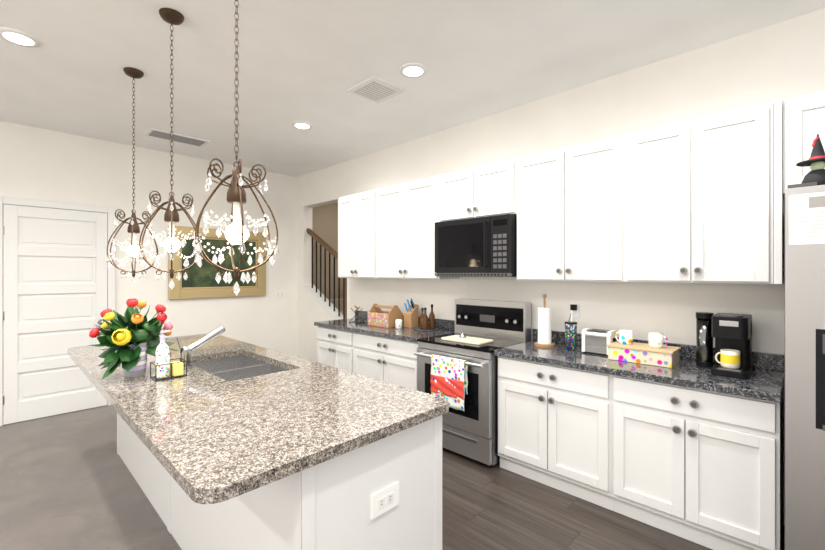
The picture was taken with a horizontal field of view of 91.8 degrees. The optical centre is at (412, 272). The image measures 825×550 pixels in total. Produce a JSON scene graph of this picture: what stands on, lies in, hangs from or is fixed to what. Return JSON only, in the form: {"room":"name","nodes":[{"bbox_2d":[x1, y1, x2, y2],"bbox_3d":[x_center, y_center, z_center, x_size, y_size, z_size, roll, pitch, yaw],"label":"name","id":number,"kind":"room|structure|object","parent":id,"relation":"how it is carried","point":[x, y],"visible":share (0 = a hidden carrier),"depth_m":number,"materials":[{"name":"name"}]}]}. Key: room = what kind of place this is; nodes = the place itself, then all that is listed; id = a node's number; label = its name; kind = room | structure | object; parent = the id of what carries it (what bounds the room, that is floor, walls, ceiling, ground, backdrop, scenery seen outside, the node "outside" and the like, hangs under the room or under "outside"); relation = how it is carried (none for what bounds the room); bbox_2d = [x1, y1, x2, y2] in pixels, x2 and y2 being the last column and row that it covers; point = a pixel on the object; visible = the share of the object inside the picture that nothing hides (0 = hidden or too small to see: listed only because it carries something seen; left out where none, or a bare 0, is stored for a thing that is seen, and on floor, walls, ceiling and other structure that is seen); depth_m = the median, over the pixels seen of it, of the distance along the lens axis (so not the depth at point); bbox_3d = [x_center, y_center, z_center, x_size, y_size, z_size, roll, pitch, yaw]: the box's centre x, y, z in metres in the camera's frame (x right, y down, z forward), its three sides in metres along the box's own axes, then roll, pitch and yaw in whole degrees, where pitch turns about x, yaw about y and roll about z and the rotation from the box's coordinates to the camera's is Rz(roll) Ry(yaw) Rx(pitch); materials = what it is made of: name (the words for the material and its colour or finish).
{"room":"kitchen","nodes":[
{"label":"kitchen","id":0,"kind":"room"},
{"bbox_2d":[0,405,181,549],"bbox_3d":[-1.684,1.530,0.271,8.800,0.060,4.050,0,0,44],"label":"floor","id":1,"kind":"structure","parent":0,"point":[68,481],"depth_m":2.75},
{"bbox_2d":[117,414,441,549],"bbox_3d":[-1.156,1.062,2.579,2.923,0.875,0.732,0,0,44],"label":"kitchen island","id":2,"kind":"object","parent":1,"relation":"on","point":[387,494],"depth_m":1.60,"materials":[{"name":"white wood"}]},
{"bbox_2d":[67,338,448,513],"bbox_3d":[-1.256,0.605,2.478,2.990,0.040,1.080,0,0,44],"label":"island countertop","id":3,"kind":"structure","parent":2,"relation":"on","point":[219,440],"depth_m":1.67,"materials":[{"name":"beige stone"}]},
{"bbox_2d":[88,298,179,379],"bbox_3d":[-1.595,0.364,2.312,0.431,0.441,0.457,0,0,44],"label":"flower vase","id":4,"kind":"object","parent":3,"relation":"on","point":[130,338],"visible":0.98,"depth_m":2.22,"materials":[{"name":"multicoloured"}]},
{"bbox_2d":[150,358,186,380],"bbox_3d":[-1.369,0.540,2.246,0.115,0.087,0.155,0,0,44],"label":"sink caddy","id":5,"kind":"object","parent":3,"relation":"on","point":[155,377],"visible":0.71,"depth_m":2.21,"materials":[{"name":"black metal"}]},
{"bbox_2d":[155,330,183,377],"bbox_3d":[-1.368,0.449,2.247,0.080,0.260,0.129,0,0,44],"label":"dish soap","id":6,"kind":"object","parent":3,"relation":"on","point":[162,354],"visible":0.98,"depth_m":2.21,"materials":[{"name":"multicoloured"}]},
{"bbox_2d":[175,326,226,369],"bbox_3d":[-1.334,0.462,2.529,0.105,0.244,0.267,0,0,44],"label":"faucet","id":7,"kind":"object","parent":3,"relation":"on","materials":[{"name":"silver metal"}]},
{"bbox_2d":[191,354,290,381],"bbox_3d":[-1.142,0.721,2.604,0.860,0.216,0.460,0,0,44],"label":"sink","id":8,"kind":"object","parent":3,"relation":"in","point":[229,366],"depth_m":2.84,"materials":[{"name":"grey metal"}]},
{"bbox_2d":[0,121,295,355],"bbox_3d":[-4.035,0.000,4.063,0.150,3.000,6.240,0,0,44],"label":"wall","id":9,"kind":"structure","parent":0,"point":[36,163],"depth_m":4.93,"materials":[{"name":"paint"}]},
{"bbox_2d":[3,204,106,424],"bbox_3d":[-3.716,0.408,4.201,0.098,2.168,0.830,0,0,44],"label":"door","id":10,"kind":"structure","parent":9,"relation":"in","point":[54,284],"depth_m":4.17,"materials":[{"name":"white wood"}]},
{"bbox_2d":[0,196,114,425],"bbox_3d":[-3.741,0.375,4.231,0.036,2.250,0.970,0,0,44],"label":"door frame","id":11,"kind":"structure","parent":9,"relation":"attached to","point":[110,211],"depth_m":4.18,"materials":[{"name":"white wood"}]},
{"bbox_2d":[168,226,265,299],"bbox_3d":[-2.591,-0.130,5.414,0.045,0.920,1.250,0,0,44],"label":"picture frame","id":12,"kind":"object","parent":9,"relation":"attached to","point":[200,282],"visible":0.79,"depth_m":5.34,"materials":[{"name":"gold metal"}]},
{"bbox_2d":[276,290,283,297],"bbox_3d":[-2.003,0.323,6.050,0.009,0.115,0.120,0,0,44],"label":"switch plate","id":13,"kind":"object","parent":9,"relation":"attached to","point":[280,294],"visible":1,"depth_m":6.05,"materials":[{"name":"white plastic"}]},
{"bbox_2d":[0,0,824,176],"bbox_3d":[-0.397,-1.550,1.496,8.950,0.100,7.900,0,0,44],"label":"ceiling","id":14,"kind":"structure","parent":0,"point":[311,61],"depth_m":2.82,"materials":[{"name":"paint"}]},
{"bbox_2d":[0,27,39,47],"bbox_3d":[-2.506,-1.494,2.545,0.204,0.012,0.204,0,0,44],"label":"recessed light","id":15,"kind":"object","parent":14,"relation":"in","point":[18,37],"visible":0.98,"depth_m":2.54,"materials":[{"name":"white plastic"}]},
{"bbox_2d":[106,67,158,285],"bbox_3d":[-2.075,-0.702,2.977,0.347,1.596,0.351,0,0,44],"label":"pendant light","id":16,"kind":"object","parent":14,"relation":"hanging from","point":[132,250],"visible":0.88,"depth_m":2.97,"materials":[{"name":"brown metal"}]},
{"bbox_2d":[138,8,202,288],"bbox_3d":[-1.398,-0.702,2.324,0.347,1.596,0.351,0,0,44],"label":"pendant light","id":17,"kind":"object","parent":14,"relation":"hanging from","point":[171,242],"visible":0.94,"depth_m":2.31,"materials":[{"name":"brown metal"}]},
{"bbox_2d":[144,128,209,146],"bbox_3d":[-2.602,-1.491,4.431,0.280,0.018,0.580,0,0,44],"label":"ceiling vent","id":18,"kind":"object","parent":14,"relation":"in","point":[165,135],"visible":1,"depth_m":4.39,"materials":[{"name":"white metal"}]},
{"bbox_2d":[193,0,278,295],"bbox_3d":[-0.744,-0.702,1.691,0.347,1.596,0.351,0,0,44],"label":"pendant light","id":19,"kind":"object","parent":14,"relation":"hanging from","point":[235,232],"visible":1,"depth_m":1.68,"materials":[{"name":"brown metal"}]},
{"bbox_2d":[292,121,312,129],"bbox_3d":[-1.117,-1.494,4.054,0.204,0.012,0.204,0,0,44],"label":"recessed light","id":20,"kind":"object","parent":14,"relation":"in","point":[302,125],"visible":1,"depth_m":4.05,"materials":[{"name":"white plastic"}]},
{"bbox_2d":[347,76,405,103],"bbox_3d":[-0.298,-1.492,3.276,0.340,0.016,0.340,0,0,44],"label":"ceiling vent","id":21,"kind":"object","parent":14,"relation":"in","point":[375,89],"visible":1,"depth_m":3.25,"materials":[{"name":"white"}]},
{"bbox_2d":[399,63,426,77],"bbox_3d":[0.005,-1.494,2.956,0.204,0.012,0.204,0,0,44],"label":"recessed light","id":22,"kind":"object","parent":14,"relation":"in","point":[413,70],"visible":0.98,"depth_m":2.95,"materials":[{"name":"white plastic"}]},
{"bbox_2d":[296,8,824,524],"bbox_3d":[1.364,0.000,3.319,8.650,3.000,0.170,0,0,44],"label":"wall","id":23,"kind":"structure","parent":0,"point":[784,60],"depth_m":3.13,"materials":[{"name":"paint"}]},
{"bbox_2d":[303,284,342,319],"bbox_3d":[-1.219,0.485,5.799,1.090,0.630,0.174,0,0,44],"label":"trim","id":24,"kind":"structure","parent":23,"relation":"on","point":[321,302],"depth_m":5.84,"materials":[{"name":"white wood"}]},
{"bbox_2d":[307,228,346,318],"bbox_3d":[-1.219,0.026,5.800,1.084,1.429,0.090,0,0,44],"label":"stair railing","id":25,"kind":"object","parent":24,"relation":"on","point":[323,243],"visible":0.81,"depth_m":5.77,"materials":[{"name":"brown wood"}]},
{"bbox_2d":[338,191,369,277],"bbox_3d":[-0.535,-0.440,4.804,0.795,1.000,0.328,0,0,44],"label":"upper cabinet","id":26,"kind":"object","parent":23,"relation":"attached to","point":[354,209],"depth_m":4.72,"materials":[{"name":"white wood"}]},
{"bbox_2d":[370,176,458,278],"bbox_3d":[0.000,-0.440,4.288,0.993,1.000,0.328,0,0,44],"label":"upper cabinet","id":27,"kind":"object","parent":23,"relation":"attached to","point":[403,217],"depth_m":4.14,"materials":[{"name":"white wood"}]},
{"bbox_2d":[438,159,513,221],"bbox_3d":[0.653,-0.713,3.657,0.822,0.455,0.328,0,0,44],"label":"upper cabinet","id":28,"kind":"object","parent":23,"relation":"attached to","point":[485,190],"depth_m":3.51,"materials":[{"name":"white wood"}]},
{"bbox_2d":[435,214,516,276],"bbox_3d":[0.618,-0.224,3.621,0.806,0.512,0.425,0,0,44],"label":"microwave","id":29,"kind":"object","parent":28,"relation":"attached to","point":[480,247],"visible":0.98,"depth_m":3.43,"materials":[{"name":"black plastic"}]},
{"bbox_2d":[514,137,609,281],"bbox_3d":[1.270,-0.440,3.061,0.895,1.000,0.328,0,0,44],"label":"upper cabinet","id":30,"kind":"object","parent":23,"relation":"attached to","point":[562,195],"depth_m":2.97,"materials":[{"name":"white wood"}]},
{"bbox_2d":[569,302,578,319],"bbox_3d":[1.288,0.358,3.230,0.094,0.236,0.060,0,0,44],"label":"outlet","id":31,"kind":"object","parent":23,"relation":"attached to","point":[574,307],"visible":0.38,"depth_m":3.23,"materials":[{"name":"white plastic"}]},
{"bbox_2d":[610,98,785,283],"bbox_3d":[1.790,-0.440,2.559,0.851,1.000,0.328,0,0,44],"label":"upper cabinet","id":32,"kind":"object","parent":23,"relation":"attached to","point":[699,200],"depth_m":2.39,"materials":[{"name":"white wood"}]},
{"bbox_2d":[786,90,824,188],"bbox_3d":[2.436,-0.685,1.941,0.932,0.510,0.318,0,0,44],"label":"upper cabinet","id":33,"kind":"object","parent":23,"relation":"attached to","point":[805,114],"depth_m":2.10,"materials":[{"name":"white wood"}]},
{"bbox_2d":[442,447,784,549],"bbox_3d":[1.007,1.530,3.059,8.800,0.060,3.700,0,0,44],"label":"floor","id":34,"kind":"structure","parent":0,"point":[494,507],"depth_m":2.43,"materials":[{"name":"brown wood"}]},
{"bbox_2d":[317,326,344,369],"bbox_3d":[-0.661,1.062,4.731,0.775,0.876,0.608,0,0,44],"label":"base cabinet","id":35,"kind":"object","parent":34,"relation":"on","point":[331,342],"depth_m":4.56,"materials":[{"name":"white wood"}]},
{"bbox_2d":[328,298,342,313],"bbox_3d":[-0.591,0.960,6.010,1.800,1.080,0.975,0,0,44],"label":"staircase","id":36,"kind":"structure","parent":34,"relation":"on","point":[336,304],"depth_m":6.31,"materials":[{"name":"paint"}]},
{"bbox_2d":[345,331,417,389],"bbox_3d":[-0.103,1.062,4.192,1.077,0.876,0.608,0,0,44],"label":"base cabinet","id":37,"kind":"object","parent":34,"relation":"on","point":[390,360],"depth_m":3.96,"materials":[{"name":"white wood"}]},
{"bbox_2d":[314,310,454,342],"bbox_3d":[-0.338,0.555,4.402,1.718,0.140,0.633,0,0,44],"label":"countertop","id":38,"kind":"structure","parent":37,"relation":"on","point":[444,326],"depth_m":4.15,"materials":[{"name":"stone"}]},
{"bbox_2d":[349,305,364,323],"bbox_3d":[-0.655,0.485,4.706,0.186,0.197,0.127,0,0,44],"label":"wire rack","id":39,"kind":"object","parent":38,"relation":"on","point":[357,307],"visible":1,"depth_m":4.70,"materials":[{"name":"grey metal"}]},
{"bbox_2d":[368,304,402,327],"bbox_3d":[-0.303,0.467,4.422,0.340,0.235,0.220,0,0,44],"label":"wooden caddy","id":40,"kind":"object","parent":38,"relation":"on","point":[378,316],"visible":0.94,"depth_m":4.33,"materials":[{"name":"brown wood"}]},
{"bbox_2d":[395,319,401,328],"bbox_3d":[-0.144,0.535,4.213,0.070,0.098,0.072,0,0,44],"label":"floral canister","id":41,"kind":"object","parent":38,"relation":"on","point":[398,323],"visible":1,"depth_m":4.18,"materials":[{"name":"white ceramic"}]},
{"bbox_2d":[404,298,418,327],"bbox_3d":[-0.022,0.428,4.303,0.110,0.313,0.140,0,0,44],"label":"knife block","id":42,"kind":"object","parent":38,"relation":"on","point":[411,316],"visible":1,"depth_m":4.28,"materials":[{"name":"brown wood"}]},
{"bbox_2d":[414,327,437,330],"bbox_3d":[0.140,0.578,4.118,0.250,0.012,0.250,0,0,44],"label":"round tray","id":43,"kind":"object","parent":38,"relation":"on","point":[419,329],"visible":0.67,"depth_m":4.07,"materials":[{"name":"grey metal"}]},
{"bbox_2d":[420,308,430,329],"bbox_3d":[0.131,0.465,4.065,0.060,0.225,0.062,0,0,44],"label":"bottle","id":44,"kind":"object","parent":43,"relation":"on","point":[423,321],"depth_m":4.06,"materials":[{"name":"brown glass"}]},
{"bbox_2d":[431,304,434,329],"bbox_3d":[0.201,0.450,4.109,0.060,0.255,0.062,0,0,44],"label":"bottle","id":45,"kind":"object","parent":43,"relation":"on","point":[432,313],"depth_m":4.08,"materials":[{"name":"brown glass"}]},
{"bbox_2d":[414,298,530,466],"bbox_3d":[0.510,0.877,3.488,0.760,1.245,0.713,0,0,44],"label":"range","id":46,"kind":"object","parent":34,"relation":"on","point":[470,431],"visible":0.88,"depth_m":3.27,"materials":[{"name":"silver metal"}]},
{"bbox_2d":[430,354,467,410],"bbox_3d":[0.289,0.875,3.222,0.341,0.390,0.069,0,0,44],"label":"hanging towel","id":47,"kind":"object","parent":46,"relation":"hanging from","point":[449,380],"visible":0.96,"depth_m":3.18,"materials":[{"name":"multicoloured fabric"}]},
{"bbox_2d":[441,335,492,344],"bbox_3d":[0.470,0.576,3.459,0.410,0.016,0.230,0,0,44],"label":"cutting board","id":48,"kind":"object","parent":46,"relation":"on","point":[471,340],"visible":1,"depth_m":3.42,"materials":[{"name":"beige"}]},
{"bbox_2d":[498,356,593,502],"bbox_3d":[1.172,1.062,2.961,0.897,0.876,0.608,0,0,44],"label":"base cabinet","id":49,"kind":"object","parent":34,"relation":"on","point":[546,411],"depth_m":2.77,"materials":[{"name":"white wood"}]},
{"bbox_2d":[594,372,782,549],"bbox_3d":[1.692,1.062,2.458,0.849,0.876,0.608,0,0,44],"label":"base cabinet","id":50,"kind":"object","parent":34,"relation":"on","point":[701,467],"depth_m":2.20,"materials":[{"name":"white wood"}]},
{"bbox_2d":[494,329,783,402],"bbox_3d":[1.414,0.555,2.710,1.606,0.140,0.633,0,0,44],"label":"countertop","id":51,"kind":"structure","parent":50,"relation":"on","point":[764,380],"depth_m":2.43,"materials":[{"name":"stone"}]},
{"bbox_2d":[534,294,554,347],"bbox_3d":[1.061,0.376,3.215,0.156,0.416,0.156,0,0,44],"label":"paper towel holder","id":52,"kind":"object","parent":51,"relation":"on","point":[544,325],"visible":1,"depth_m":3.17,"materials":[{"name":"white paper"}]},
{"bbox_2d":[564,310,576,350],"bbox_3d":[1.202,0.434,3.037,0.090,0.300,0.090,0,0,44],"label":"tumbler","id":53,"kind":"object","parent":51,"relation":"on","point":[570,333],"visible":1,"depth_m":3.00,"materials":[{"name":"multicoloured plastic"}]},
{"bbox_2d":[582,328,616,355],"bbox_3d":[1.366,0.498,2.907,0.212,0.172,0.148,0,0,44],"label":"toaster","id":54,"kind":"object","parent":51,"relation":"on","point":[595,341],"visible":0.77,"depth_m":2.87,"materials":[{"name":"silver metal"}]},
{"bbox_2d":[607,341,680,367],"bbox_3d":[1.534,0.534,2.661,0.382,0.100,0.232,0,0,44],"label":"floral box","id":55,"kind":"object","parent":51,"relation":"on","point":[647,354],"visible":0.96,"depth_m":2.57,"materials":[{"name":"multicoloured cardboard"}]},
{"bbox_2d":[615,330,632,344],"bbox_3d":[1.449,0.439,2.743,0.110,0.090,0.084,0,0,44],"label":"mug","id":56,"kind":"object","parent":55,"relation":"on","point":[625,337],"visible":1,"depth_m":2.70,"materials":[{"name":"white ceramic"}]},
{"bbox_2d":[649,332,667,347],"bbox_3d":[1.598,0.439,2.600,0.110,0.090,0.084,0,0,44],"label":"mug","id":57,"kind":"object","parent":55,"relation":"on","point":[656,340],"visible":1,"depth_m":2.58,"materials":[{"name":"white ceramic"}]},
{"bbox_2d":[696,312,713,367],"bbox_3d":[1.834,0.417,2.511,0.091,0.335,0.091,0,0,44],"label":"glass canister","id":58,"kind":"object","parent":51,"relation":"on","point":[704,347],"visible":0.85,"depth_m":2.48,"materials":[{"name":"black glass"}]},
{"bbox_2d":[711,313,751,378],"bbox_3d":[1.877,0.412,2.351,0.165,0.345,0.310,0,0,44],"label":"coffee maker","id":59,"kind":"object","parent":51,"relation":"on","point":[733,331],"visible":0.94,"depth_m":2.28,"materials":[{"name":"black plastic"}]},
{"bbox_2d":[715,349,740,368],"bbox_3d":[1.814,0.494,2.304,0.116,0.100,0.091,0,0,44],"label":"coffee mug","id":60,"kind":"object","parent":59,"relation":"on","point":[730,358],"visible":1,"depth_m":2.27,"materials":[{"name":"yellow ceramic"}]},
{"bbox_2d":[785,182,824,549],"bbox_3d":[2.200,0.560,1.687,0.910,1.880,0.917,0,0,44],"label":"refrigerator","id":61,"kind":"object","parent":34,"relation":"on","point":[804,366],"visible":1,"depth_m":1.67,"materials":[{"name":"grey metal"}]},
{"bbox_2d":[796,134,824,184],"bbox_3d":[1.780,-0.495,1.757,0.136,0.230,0.140,0,0,44],"label":"doll","id":62,"kind":"object","parent":61,"relation":"on","point":[815,162],"visible":0.94,"depth_m":1.74,"materials":[{"name":"black fabric"}]}
]}

